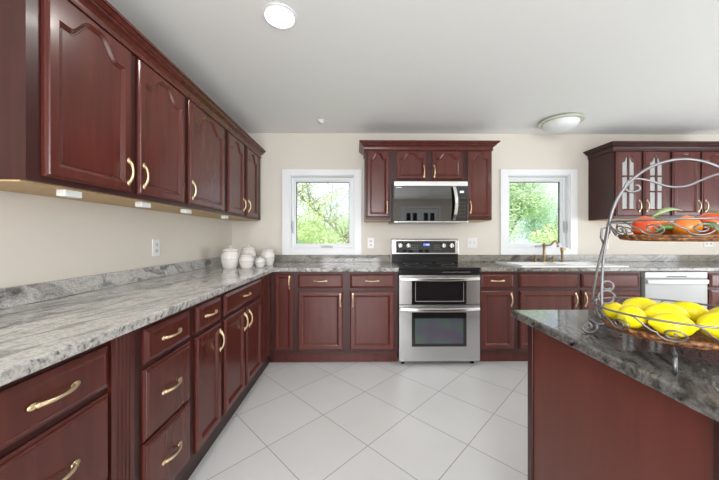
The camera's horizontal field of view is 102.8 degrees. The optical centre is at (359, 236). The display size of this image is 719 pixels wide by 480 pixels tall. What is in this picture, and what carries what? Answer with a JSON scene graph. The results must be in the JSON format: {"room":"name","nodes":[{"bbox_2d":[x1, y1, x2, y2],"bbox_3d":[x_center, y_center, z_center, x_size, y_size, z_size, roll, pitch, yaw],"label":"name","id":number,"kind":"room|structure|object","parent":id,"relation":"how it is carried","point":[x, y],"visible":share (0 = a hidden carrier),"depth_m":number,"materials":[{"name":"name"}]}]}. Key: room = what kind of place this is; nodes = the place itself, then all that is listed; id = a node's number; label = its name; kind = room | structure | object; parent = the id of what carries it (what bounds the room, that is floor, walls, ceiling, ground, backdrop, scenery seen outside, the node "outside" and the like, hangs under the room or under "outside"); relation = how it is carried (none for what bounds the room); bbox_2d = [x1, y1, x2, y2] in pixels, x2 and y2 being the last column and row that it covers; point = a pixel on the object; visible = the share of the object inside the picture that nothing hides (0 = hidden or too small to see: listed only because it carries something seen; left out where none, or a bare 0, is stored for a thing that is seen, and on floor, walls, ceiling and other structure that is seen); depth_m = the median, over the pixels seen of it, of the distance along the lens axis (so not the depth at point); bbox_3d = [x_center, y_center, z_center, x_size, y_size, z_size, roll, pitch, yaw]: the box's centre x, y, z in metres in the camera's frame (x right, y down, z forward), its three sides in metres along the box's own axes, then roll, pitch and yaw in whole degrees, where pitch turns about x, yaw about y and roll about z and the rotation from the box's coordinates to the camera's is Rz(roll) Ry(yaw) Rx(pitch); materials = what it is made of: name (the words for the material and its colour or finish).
{"room":"kitchen","nodes":[
{"label":"kitchen","id":0,"kind":"room"},
{"bbox_2d":[0,190,231,287],"bbox_3d":[-1.490,0.007,0.019,0.160,2.375,6.790,0,0,-1],"label":"wall","id":1,"kind":"structure","parent":0,"point":[43,238],"depth_m":1.51,"materials":[{"name":"paint"}]},
{"bbox_2d":[0,0,183,207],"bbox_3d":[-1.238,-0.547,1.374,0.367,0.726,0.862,0,0,-1],"label":"upper cabinet","id":2,"kind":"object","parent":1,"relation":"attached to","point":[79,111],"visible":1,"depth_m":1.13,"materials":[{"name":"brown wood"}]},
{"bbox_2d":[56,189,81,197],"bbox_3d":[-1.145,-0.170,1.133,0.035,0.026,0.070,0,0,-1],"label":"light","id":3,"kind":"object","parent":2,"relation":"attached to","point":[59,192],"visible":1,"depth_m":1.11,"materials":[{"name":"white plastic"}]},
{"bbox_2d":[135,202,150,207],"bbox_3d":[-1.149,-0.170,1.523,0.035,0.026,0.070,0,0,-1],"label":"light","id":4,"kind":"object","parent":2,"relation":"attached to","point":[137,204],"visible":1,"depth_m":1.50,"materials":[{"name":"white plastic"}]},
{"bbox_2d":[0,257,221,309],"bbox_3d":[-1.414,0.243,1.608,0.022,0.080,3.246,0,0,-1],"label":"backsplash","id":5,"kind":"structure","parent":1,"relation":"attached to","point":[14,296],"depth_m":1.47,"materials":[{"name":"stone"}]},
{"bbox_2d":[152,239,159,255],"bbox_3d":[-1.427,0.075,2.015,0.008,0.116,0.072,0,0,-1],"label":"outlet","id":6,"kind":"object","parent":1,"relation":"attached to","point":[155,242],"visible":1,"depth_m":2.01,"materials":[{"name":"white plastic"}]},
{"bbox_2d":[68,0,265,157],"bbox_3d":[-1.239,-0.932,2.066,0.379,0.085,2.367,0,0,-1],"label":"crown molding","id":7,"kind":"structure","parent":1,"relation":"attached to","point":[101,12],"depth_m":1.51,"materials":[{"name":"brown wood"}]},
{"bbox_2d":[139,96,223,214],"bbox_3d":[-1.245,-0.547,2.081,0.367,0.726,0.551,0,0,-1],"label":"upper cabinet","id":8,"kind":"object","parent":1,"relation":"attached to","point":[203,136],"visible":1,"depth_m":2.02,"materials":[{"name":"brown wood"}]},
{"bbox_2d":[180,209,191,213],"bbox_3d":[-1.153,-0.170,1.908,0.035,0.026,0.070,0,0,-1],"label":"light","id":9,"kind":"object","parent":8,"relation":"attached to","point":[186,211],"visible":0.97,"depth_m":1.88,"materials":[{"name":"white plastic"}]},
{"bbox_2d":[192,129,259,220],"bbox_3d":[-1.253,-0.547,2.803,0.367,0.726,0.891,0,0,-1],"label":"upper cabinet","id":10,"kind":"object","parent":1,"relation":"attached to","point":[241,165],"visible":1,"depth_m":2.67,"materials":[{"name":"brown wood"}]},
{"bbox_2d":[188,356,527,479],"bbox_3d":[1.794,1.245,0.054,6.730,0.100,6.790,0,0,-1],"label":"floor","id":11,"kind":"structure","parent":0,"point":[410,420],"depth_m":1.82,"materials":[{"name":"tile"}]},
{"bbox_2d":[0,342,107,479],"bbox_3d":[-1.084,0.757,0.728,0.658,0.876,0.371,0,0,-1],"label":"base cabinet","id":12,"kind":"object","parent":11,"relation":"on","point":[54,418],"visible":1,"depth_m":0.75,"materials":[{"name":"brown wood"}]},
{"bbox_2d":[107,331,133,479],"bbox_3d":[-1.099,0.757,0.960,0.612,0.876,0.092,0,0,-1],"label":"pilaster","id":13,"kind":"object","parent":11,"relation":"on","point":[120,389],"visible":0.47,"depth_m":0.96,"materials":[{"name":"brown wood"}]},
{"bbox_2d":[134,308,189,479],"bbox_3d":[-1.088,0.757,1.183,0.658,0.876,0.351,0,0,-1],"label":"base cabinet","id":14,"kind":"object","parent":11,"relation":"on","point":[162,346],"visible":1,"depth_m":1.15,"materials":[{"name":"brown wood"}]},
{"bbox_2d":[182,295,224,479],"bbox_3d":[-1.092,0.757,1.511,0.658,0.876,0.304,0,0,-1],"label":"base cabinet","id":15,"kind":"object","parent":11,"relation":"on","point":[205,325],"visible":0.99,"depth_m":1.48,"materials":[{"name":"brown wood"}]},
{"bbox_2d":[214,278,261,441],"bbox_3d":[-1.097,0.757,2.014,0.658,0.876,0.699,0,0,-1],"label":"base cabinet","id":16,"kind":"object","parent":11,"relation":"on","point":[241,306],"visible":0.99,"depth_m":1.92,"materials":[{"name":"brown wood"}]},
{"bbox_2d":[256,273,272,380],"bbox_3d":[-0.845,0.757,2.561,0.058,0.876,0.388,0,0,-1],"label":"cabinet filler","id":17,"kind":"object","parent":11,"relation":"on","point":[267,356],"visible":0.7,"depth_m":2.54,"materials":[{"name":"brown wood"}]},
{"bbox_2d":[271,272,296,361],"bbox_3d":[-0.711,0.757,2.935,0.227,0.876,0.640,0,0,-1],"label":"base cabinet","id":18,"kind":"object","parent":11,"relation":"on","point":[283,284],"visible":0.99,"depth_m":2.65,"materials":[{"name":"brown wood"}]},
{"bbox_2d":[296,272,397,361],"bbox_3d":[-0.121,0.757,2.941,0.951,0.876,0.640,0,0,-1],"label":"base cabinet","id":19,"kind":"object","parent":11,"relation":"on","point":[341,316],"visible":0.99,"depth_m":2.66,"materials":[{"name":"brown wood"}]},
{"bbox_2d":[0,255,398,386],"bbox_3d":[-0.528,0.261,1.629,1.794,0.115,3.268,0,0,-1],"label":"countertop","id":20,"kind":"structure","parent":19,"relation":"on","point":[44,324],"depth_m":1.22,"materials":[{"name":"stone"}]},
{"bbox_2d":[221,246,239,268],"bbox_3d":[-1.177,0.180,2.619,0.169,0.205,0.166,0,0,-1],"label":"lidded jar","id":21,"kind":"object","parent":20,"relation":"on","point":[230,257],"visible":0.98,"depth_m":2.56,"materials":[{"name":"white ceramic"}]},
{"bbox_2d":[239,252,253,268],"bbox_3d":[-1.031,0.209,2.620,0.133,0.148,0.130,0,0,-1],"label":"lidded jar","id":22,"kind":"object","parent":20,"relation":"on","point":[246,260],"visible":0.99,"depth_m":2.58,"materials":[{"name":"white ceramic"}]},
{"bbox_2d":[240,244,255,264],"bbox_3d":[-1.104,0.177,2.849,0.157,0.212,0.154,0,0,-1],"label":"lidded jar","id":23,"kind":"object","parent":20,"relation":"on","point":[251,250],"visible":0.56,"depth_m":2.81,"materials":[{"name":"white ceramic"}]},
{"bbox_2d":[254,256,265,266],"bbox_3d":[-0.945,0.234,2.731,0.103,0.098,0.101,0,0,-1],"label":"lidded jar","id":24,"kind":"object","parent":20,"relation":"on","point":[259,262],"visible":1,"depth_m":2.70,"materials":[{"name":"white ceramic"}]},
{"bbox_2d":[260,247,274,264],"bbox_3d":[-0.930,0.191,2.906,0.147,0.185,0.144,0,0,-1],"label":"lidded jar","id":25,"kind":"object","parent":20,"relation":"on","point":[268,254],"visible":0.83,"depth_m":2.85,"materials":[{"name":"white ceramic"}]},
{"bbox_2d":[391,239,479,363],"bbox_3d":[0.735,0.608,2.931,0.750,1.175,0.674,0,0,-1],"label":"range","id":26,"kind":"object","parent":11,"relation":"on","point":[439,294],"visible":0.99,"depth_m":2.64,"materials":[{"name":"silver metal"}]},
{"bbox_2d":[391,262,479,269],"bbox_3d":[0.735,0.290,2.950,0.750,0.019,0.635,0,0,-1],"label":"cooktop","id":27,"kind":"object","parent":26,"relation":"in","point":[401,265],"depth_m":2.73,"materials":[{"name":"black glass"}]},
{"bbox_2d":[480,271,515,360],"bbox_3d":[1.286,0.757,2.956,0.342,0.876,0.640,0,0,-1],"label":"base cabinet","id":28,"kind":"object","parent":11,"relation":"on","point":[497,289],"visible":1,"depth_m":2.67,"materials":[{"name":"brown wood"}]},
{"bbox_2d":[458,255,718,271],"bbox_3d":[3.017,0.261,2.978,3.804,0.115,0.644,0,0,-1],"label":"countertop","id":29,"kind":"structure","parent":28,"relation":"on","point":[487,263],"depth_m":3.19,"materials":[{"name":"stone"}]},
{"bbox_2d":[530,240,558,261],"bbox_3d":[2.011,0.152,3.136,0.287,0.237,0.089,0,0,12],"label":"faucet","id":30,"kind":"object","parent":29,"relation":"on","point":[557,243],"visible":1,"depth_m":3.12,"materials":[{"name":"brown metal"}]},
{"bbox_2d":[496,261,628,266],"bbox_3d":[2.019,0.365,2.936,1.018,0.188,0.508,0,0,-1],"label":"sink","id":31,"kind":"object","parent":29,"relation":"in","point":[513,263],"visible":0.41,"depth_m":3.06,"materials":[{"name":"white ceramic"}]},
{"bbox_2d":[560,248,565,261],"bbox_3d":[2.217,0.193,3.135,0.048,0.155,0.050,0,0,-1],"label":"sprayer","id":32,"kind":"object","parent":31,"relation":"on","point":[561,249],"visible":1,"depth_m":3.13,"materials":[{"name":"brown metal"}]},
{"bbox_2d":[511,271,639,360],"bbox_3d":[2.047,0.757,2.964,1.178,0.876,0.640,0,0,-1],"label":"base cabinet","id":33,"kind":"object","parent":11,"relation":"on","point":[535,290],"visible":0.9,"depth_m":2.68,"materials":[{"name":"brown wood"}]},
{"bbox_2d":[528,325,718,479],"bbox_3d":[1.262,0.752,0.783,1.279,0.886,0.585,0,0,-1],"label":"kitchen island","id":34,"kind":"object","parent":11,"relation":"on","point":[588,419],"visible":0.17,"depth_m":0.75,"materials":[{"name":"brown wood"}]},
{"bbox_2d":[512,309,718,421],"bbox_3d":[1.265,0.294,0.792,1.353,0.028,0.647,0,0,-1],"label":"island countertop","id":35,"kind":"structure","parent":34,"relation":"on","point":[695,385],"depth_m":0.68,"materials":[{"name":"stone"}]},
{"bbox_2d":[580,158,718,373],"bbox_3d":[0.778,0.044,0.700,0.327,0.472,0.308,0,0,4],"label":"fruit stand","id":36,"kind":"object","parent":35,"relation":"on","point":[697,340],"visible":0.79,"depth_m":0.68,"materials":[{"name":"metal"}]},
{"bbox_2d":[602,302,622,320],"bbox_3d":[0.687,0.200,0.774,0.057,0.048,0.057,0,0,-15],"label":"lemon","id":37,"kind":"object","parent":36,"relation":"on","point":[615,306],"visible":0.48,"depth_m":0.76,"materials":[{"name":"yellow food"}]},
{"bbox_2d":[617,305,646,327],"bbox_3d":[0.671,0.197,0.708,0.064,0.055,0.064,0,0,7],"label":"lemon","id":38,"kind":"object","parent":36,"relation":"on","point":[633,323],"visible":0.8,"depth_m":0.69,"materials":[{"name":"yellow food"}]},
{"bbox_2d":[622,297,655,310],"bbox_3d":[0.766,0.194,0.782,0.071,0.060,0.071,0,0,-29],"label":"lemon","id":39,"kind":"object","parent":36,"relation":"on","point":[642,303],"visible":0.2,"depth_m":0.77,"materials":[{"name":"yellow food"}]},
{"bbox_2d":[631,216,660,234],"bbox_3d":[0.697,-0.025,0.700,0.052,0.054,0.054,0,0,-1],"label":"tomato","id":40,"kind":"object","parent":36,"relation":"on","point":[638,224],"visible":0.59,"depth_m":0.69,"materials":[{"name":"red plant"}]},
{"bbox_2d":[602,316,718,351],"bbox_3d":[0.778,0.229,0.700,0.286,0.019,0.254,0,0,24],"label":"wicker tray","id":41,"kind":"object","parent":36,"relation":"on","point":[697,340],"depth_m":0.65,"materials":[{"name":"brown wicker"}]},
{"bbox_2d":[657,224,673,232],"bbox_3d":[0.713,-0.019,0.664,0.045,0.020,0.018,0,0,24],"label":"leaf","id":42,"kind":"object","parent":36,"relation":"on","point":[668,227],"visible":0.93,"depth_m":0.67,"materials":[{"name":"green plant"}]},
{"bbox_2d":[659,222,672,233],"bbox_3d":[0.760,-0.019,0.707,0.039,0.040,0.040,0,0,-14],"label":"tomato","id":43,"kind":"object","parent":36,"relation":"on","point":[663,223],"visible":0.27,"depth_m":0.70,"materials":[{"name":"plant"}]},
{"bbox_2d":[651,207,681,216],"bbox_3d":[0.754,-0.061,0.700,0.061,0.025,0.016,0,0,18],"label":"leaf","id":44,"kind":"object","parent":36,"relation":"in","point":[666,209],"visible":0.94,"depth_m":0.70,"materials":[{"name":"green plant"}]},
{"bbox_2d":[644,302,690,319],"bbox_3d":[0.756,0.193,0.708,0.073,0.062,0.074,0,0,-33],"label":"lemon","id":45,"kind":"object","parent":36,"relation":"on","point":[651,310],"visible":0.58,"depth_m":0.69,"materials":[{"name":"yellow food"}]},
{"bbox_2d":[617,234,718,241],"bbox_3d":[0.778,0.002,0.700,0.225,0.017,0.197,0,0,24],"label":"wicker tray","id":46,"kind":"object","parent":36,"relation":"on","point":[642,237],"depth_m":0.64,"materials":[{"name":"brown wicker"}]},
{"bbox_2d":[648,313,698,337],"bbox_3d":[0.703,0.198,0.645,0.062,0.053,0.062,0,0,-15],"label":"lemon","id":47,"kind":"object","parent":36,"relation":"on","point":[660,327],"visible":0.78,"depth_m":0.63,"materials":[{"name":"yellow food"}]},
{"bbox_2d":[671,215,703,233],"bbox_3d":[0.746,-0.023,0.654,0.050,0.051,0.050,0,0,31],"label":"tomato","id":48,"kind":"object","parent":36,"relation":"on","point":[689,224],"visible":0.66,"depth_m":0.64,"materials":[{"name":"orange plant"}]},
{"bbox_2d":[672,301,708,323],"bbox_3d":[0.852,0.196,0.746,0.066,0.057,0.066,0,0,9],"label":"lemon","id":49,"kind":"object","parent":36,"relation":"on","point":[695,310],"visible":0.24,"depth_m":0.72,"materials":[{"name":"yellow food"}]},
{"bbox_2d":[696,312,718,338],"bbox_3d":[0.787,0.195,0.627,0.069,0.059,0.069,0,0,43],"label":"lemon","id":50,"kind":"object","parent":36,"relation":"on","point":[709,319],"visible":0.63,"depth_m":0.62,"materials":[{"name":"yellow food"}]},
{"bbox_2d":[697,211,718,233],"bbox_3d":[0.808,-0.029,0.654,0.062,0.060,0.062,0,0,29],"label":"tomato","id":51,"kind":"object","parent":36,"relation":"on","point":[710,213],"visible":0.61,"depth_m":0.64,"materials":[{"name":"red plant"}]},
{"bbox_2d":[702,222,718,233],"bbox_3d":[0.767,-0.020,0.627,0.028,0.027,0.017,0,0,29],"label":"leaf","id":52,"kind":"object","parent":36,"relation":"on","point":[714,223],"visible":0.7,"depth_m":0.62,"materials":[{"name":"green plant"}]},
{"bbox_2d":[707,307,718,312],"bbox_3d":[0.862,0.195,0.674,0.069,0.059,0.069,0,0,-14],"label":"lemon","id":53,"kind":"object","parent":36,"relation":"on","point":[716,309],"visible":0.18,"depth_m":0.68,"materials":[{"name":"yellow food"}]},
{"bbox_2d":[640,271,708,308],"bbox_3d":[2.964,0.759,2.967,0.590,0.872,0.638,0,0,-1],"label":"dishwasher","id":54,"kind":"object","parent":11,"relation":"on","point":[689,286],"visible":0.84,"depth_m":2.69,"materials":[{"name":"white metal"}]},
{"bbox_2d":[703,271,718,308],"bbox_3d":[3.504,0.757,2.979,0.469,0.876,0.640,0,0,-1],"label":"base cabinet","id":55,"kind":"object","parent":11,"relation":"on","point":[712,276],"visible":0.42,"depth_m":2.69,"materials":[{"name":"brown wood"}]},
{"bbox_2d":[107,0,718,134],"bbox_3d":[1.794,-1.255,0.054,6.730,0.150,6.790,0,0,-1],"label":"ceiling","id":56,"kind":"structure","parent":0,"point":[641,67],"depth_m":1.92,"materials":[{"name":"paint"}]},
{"bbox_2d":[262,3,296,29],"bbox_3d":[-0.426,-1.176,1.536,0.184,0.008,0.184,0,0,-1],"label":"recessed light","id":57,"kind":"object","parent":56,"relation":"in","point":[277,15],"visible":1,"depth_m":1.53,"materials":[{"name":"white"}]},
{"bbox_2d":[317,119,324,123],"bbox_3d":[-0.391,-1.165,2.916,0.084,0.030,0.084,0,0,-1],"label":"smoke detector","id":58,"kind":"object","parent":56,"relation":"attached to","point":[320,121],"visible":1,"depth_m":2.89,"materials":[{"name":"white plastic"}]},
{"bbox_2d":[537,113,585,132],"bbox_3d":[2.030,-1.126,2.901,0.404,0.106,0.404,0,0,-1],"label":"dome light","id":59,"kind":"object","parent":56,"relation":"attached to","point":[564,122],"visible":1,"depth_m":2.81,"materials":[{"name":"white glass"}]},
{"bbox_2d":[232,133,718,261],"bbox_3d":[1.760,0.007,3.369,6.730,2.375,0.160,0,0,-1],"label":"wall","id":60,"kind":"structure","parent":0,"point":[283,150],"depth_m":3.28,"materials":[{"name":"paint"}]},
{"bbox_2d":[282,169,361,254],"bbox_3d":[-0.428,-0.282,3.337,0.899,0.970,0.178,0,0,-1],"label":"window","id":61,"kind":"structure","parent":60,"relation":"in","point":[290,178],"depth_m":3.25,"materials":[{"name":"white plastic"}]},
{"bbox_2d":[256,255,389,261],"bbox_3d":[-0.546,0.243,3.252,1.792,0.080,0.022,0,0,-1],"label":"backsplash","id":62,"kind":"structure","parent":60,"relation":"attached to","point":[278,258],"depth_m":3.24,"materials":[{"name":"stone"}]},
{"bbox_2d":[368,238,373,247],"bbox_3d":[0.129,0.070,3.267,0.072,0.116,0.008,0,0,-1],"label":"outlet","id":63,"kind":"object","parent":60,"relation":"attached to","point":[370,240],"visible":1,"depth_m":3.27,"materials":[{"name":"white plastic"}]},
{"bbox_2d":[364,150,390,221],"bbox_3d":[0.192,-0.539,3.084,0.271,0.742,0.370,0,0,-1],"label":"upper cabinet","id":64,"kind":"object","parent":60,"relation":"attached to","point":[377,163],"visible":1,"depth_m":2.94,"materials":[{"name":"brown wood"}]},
{"bbox_2d":[359,140,499,158],"bbox_3d":[0.709,-0.932,3.083,1.427,0.085,0.381,0,0,-1],"label":"crown molding","id":65,"kind":"structure","parent":64,"relation":"attached to","point":[433,145],"depth_m":2.93,"materials":[{"name":"brown wood"}]},
{"bbox_2d":[391,150,464,183],"bbox_3d":[0.706,-0.733,3.090,0.755,0.354,0.370,0,0,-1],"label":"upper cabinet","id":66,"kind":"object","parent":60,"relation":"attached to","point":[406,165],"visible":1,"depth_m":2.94,"materials":[{"name":"brown wood"}]},
{"bbox_2d":[388,181,467,223],"bbox_3d":[0.706,-0.351,3.047,0.752,0.412,0.451,0,0,-1],"label":"microwave","id":67,"kind":"object","parent":66,"relation":"attached to","point":[412,202],"visible":0.98,"depth_m":2.87,"materials":[{"name":"silver metal"}]},
{"bbox_2d":[467,238,476,247],"bbox_3d":[1.288,0.065,3.275,0.115,0.116,0.018,0,0,-1],"label":"switch plate","id":68,"kind":"object","parent":60,"relation":"attached to","point":[471,242],"visible":1,"depth_m":3.28,"materials":[{"name":"white plastic"}]},
{"bbox_2d":[465,151,491,221],"bbox_3d":[1.223,-0.539,3.095,0.278,0.742,0.370,0,0,-1],"label":"upper cabinet","id":69,"kind":"object","parent":60,"relation":"attached to","point":[478,164],"visible":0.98,"depth_m":2.95,"materials":[{"name":"brown wood"}]},
{"bbox_2d":[500,169,577,254],"bbox_3d":[2.050,-0.286,3.363,0.884,0.976,0.178,0,0,-1],"label":"window","id":70,"kind":"structure","parent":60,"relation":"in","point":[567,179],"depth_m":3.28,"materials":[{"name":"white plastic"}]},
{"bbox_2d":[458,255,718,261],"bbox_3d":[3.013,0.243,3.289,3.804,0.080,0.022,0,0,-1],"label":"backsplash","id":71,"kind":"structure","parent":60,"relation":"attached to","point":[461,258],"depth_m":3.28,"materials":[{"name":"stone"}]},
{"bbox_2d":[588,151,668,220],"bbox_3d":[2.923,-0.547,3.113,0.586,0.726,0.370,0,0,-1],"label":"upper cabinet","id":72,"kind":"object","parent":60,"relation":"attached to","point":[608,173],"visible":0.96,"depth_m":2.97,"materials":[{"name":"brown wood"}]},
{"bbox_2d":[583,141,718,158],"bbox_3d":[3.239,-0.932,3.110,1.338,0.085,0.381,0,0,-1],"label":"crown molding","id":73,"kind":"structure","parent":72,"relation":"attached to","point":[611,146],"depth_m":2.96,"materials":[{"name":"brown wood"}]},
{"bbox_2d":[669,151,718,220],"bbox_3d":[3.532,-0.547,3.119,0.630,0.726,0.370,0,0,-1],"label":"upper cabinet","id":74,"kind":"object","parent":60,"relation":"attached to","point":[702,197],"visible":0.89,"depth_m":2.97,"materials":[{"name":"brown wood"}]},
{"bbox_2d":[703,242,713,246],"bbox_3d":[4.026,0.055,3.308,0.115,0.116,0.008,0,0,-1],"label":"outlet","id":75,"kind":"object","parent":60,"relation":"attached to","point":[705,244],"visible":0.55,"depth_m":3.31,"materials":[{"name":"white plastic"}]},
{"label":"outside","id":76,"kind":"structure","parent":0,"visible":0},
{"bbox_3d":[-0.491,2.295,46.722,120.000,0.200,86.550,0,0,-1],"label":"ground","id":77,"kind":"structure","parent":76,"visible":0},
{"bbox_2d":[297,210,338,243],"bbox_3d":[-3.038,0.429,12.878,4.711,3.548,3.470,0,0,4],"label":"bushy tree","id":78,"kind":"object","parent":77,"relation":"on","point":[310,236],"visible":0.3,"depth_m":12.83,"materials":[{"name":"green plant"}]},
{"bbox_2d":[297,183,348,243],"bbox_3d":[-1.386,-0.565,7.705,6.050,5.525,1.818,0,0,-1],"label":"tree","id":79,"kind":"object","parent":77,"relation":"on","point":[304,198],"visible":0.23,"depth_m":7.64,"materials":[{"name":"green plant"}]},
{"bbox_2d":[309,206,348,243],"bbox_3d":[-0.521,0.103,18.539,6.184,4.202,4.419,0,0,-1],"label":"bushy tree","id":80,"kind":"object","parent":77,"relation":"on","point":[345,216],"visible":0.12,"depth_m":17.93,"materials":[{"name":"green plant"}]},
{"bbox_2d":[509,183,557,242],"bbox_3d":[6.944,-0.851,13.390,4.194,6.100,2.921,0,0,-4],"label":"leafy tree","id":81,"kind":"object","parent":77,"relation":"on","point":[523,208],"visible":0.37,"depth_m":12.82,"materials":[{"name":"green plant"}]},
{"bbox_2d":[510,194,557,242],"bbox_3d":[12.309,-0.353,18.388,5.186,5.110,3.170,0,0,-6],"label":"leafy tree","id":82,"kind":"object","parent":77,"relation":"on","point":[544,219],"visible":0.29,"depth_m":18.07,"materials":[{"name":"green plant"}]},
{"bbox_2d":[527,223,557,242],"bbox_3d":[6.631,0.851,9.656,2.783,2.708,2.276,0,0,7],"label":"bushy tree","id":83,"kind":"object","parent":77,"relation":"on","point":[549,238],"visible":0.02,"depth_m":9.39,"materials":[{"name":"green plant"}]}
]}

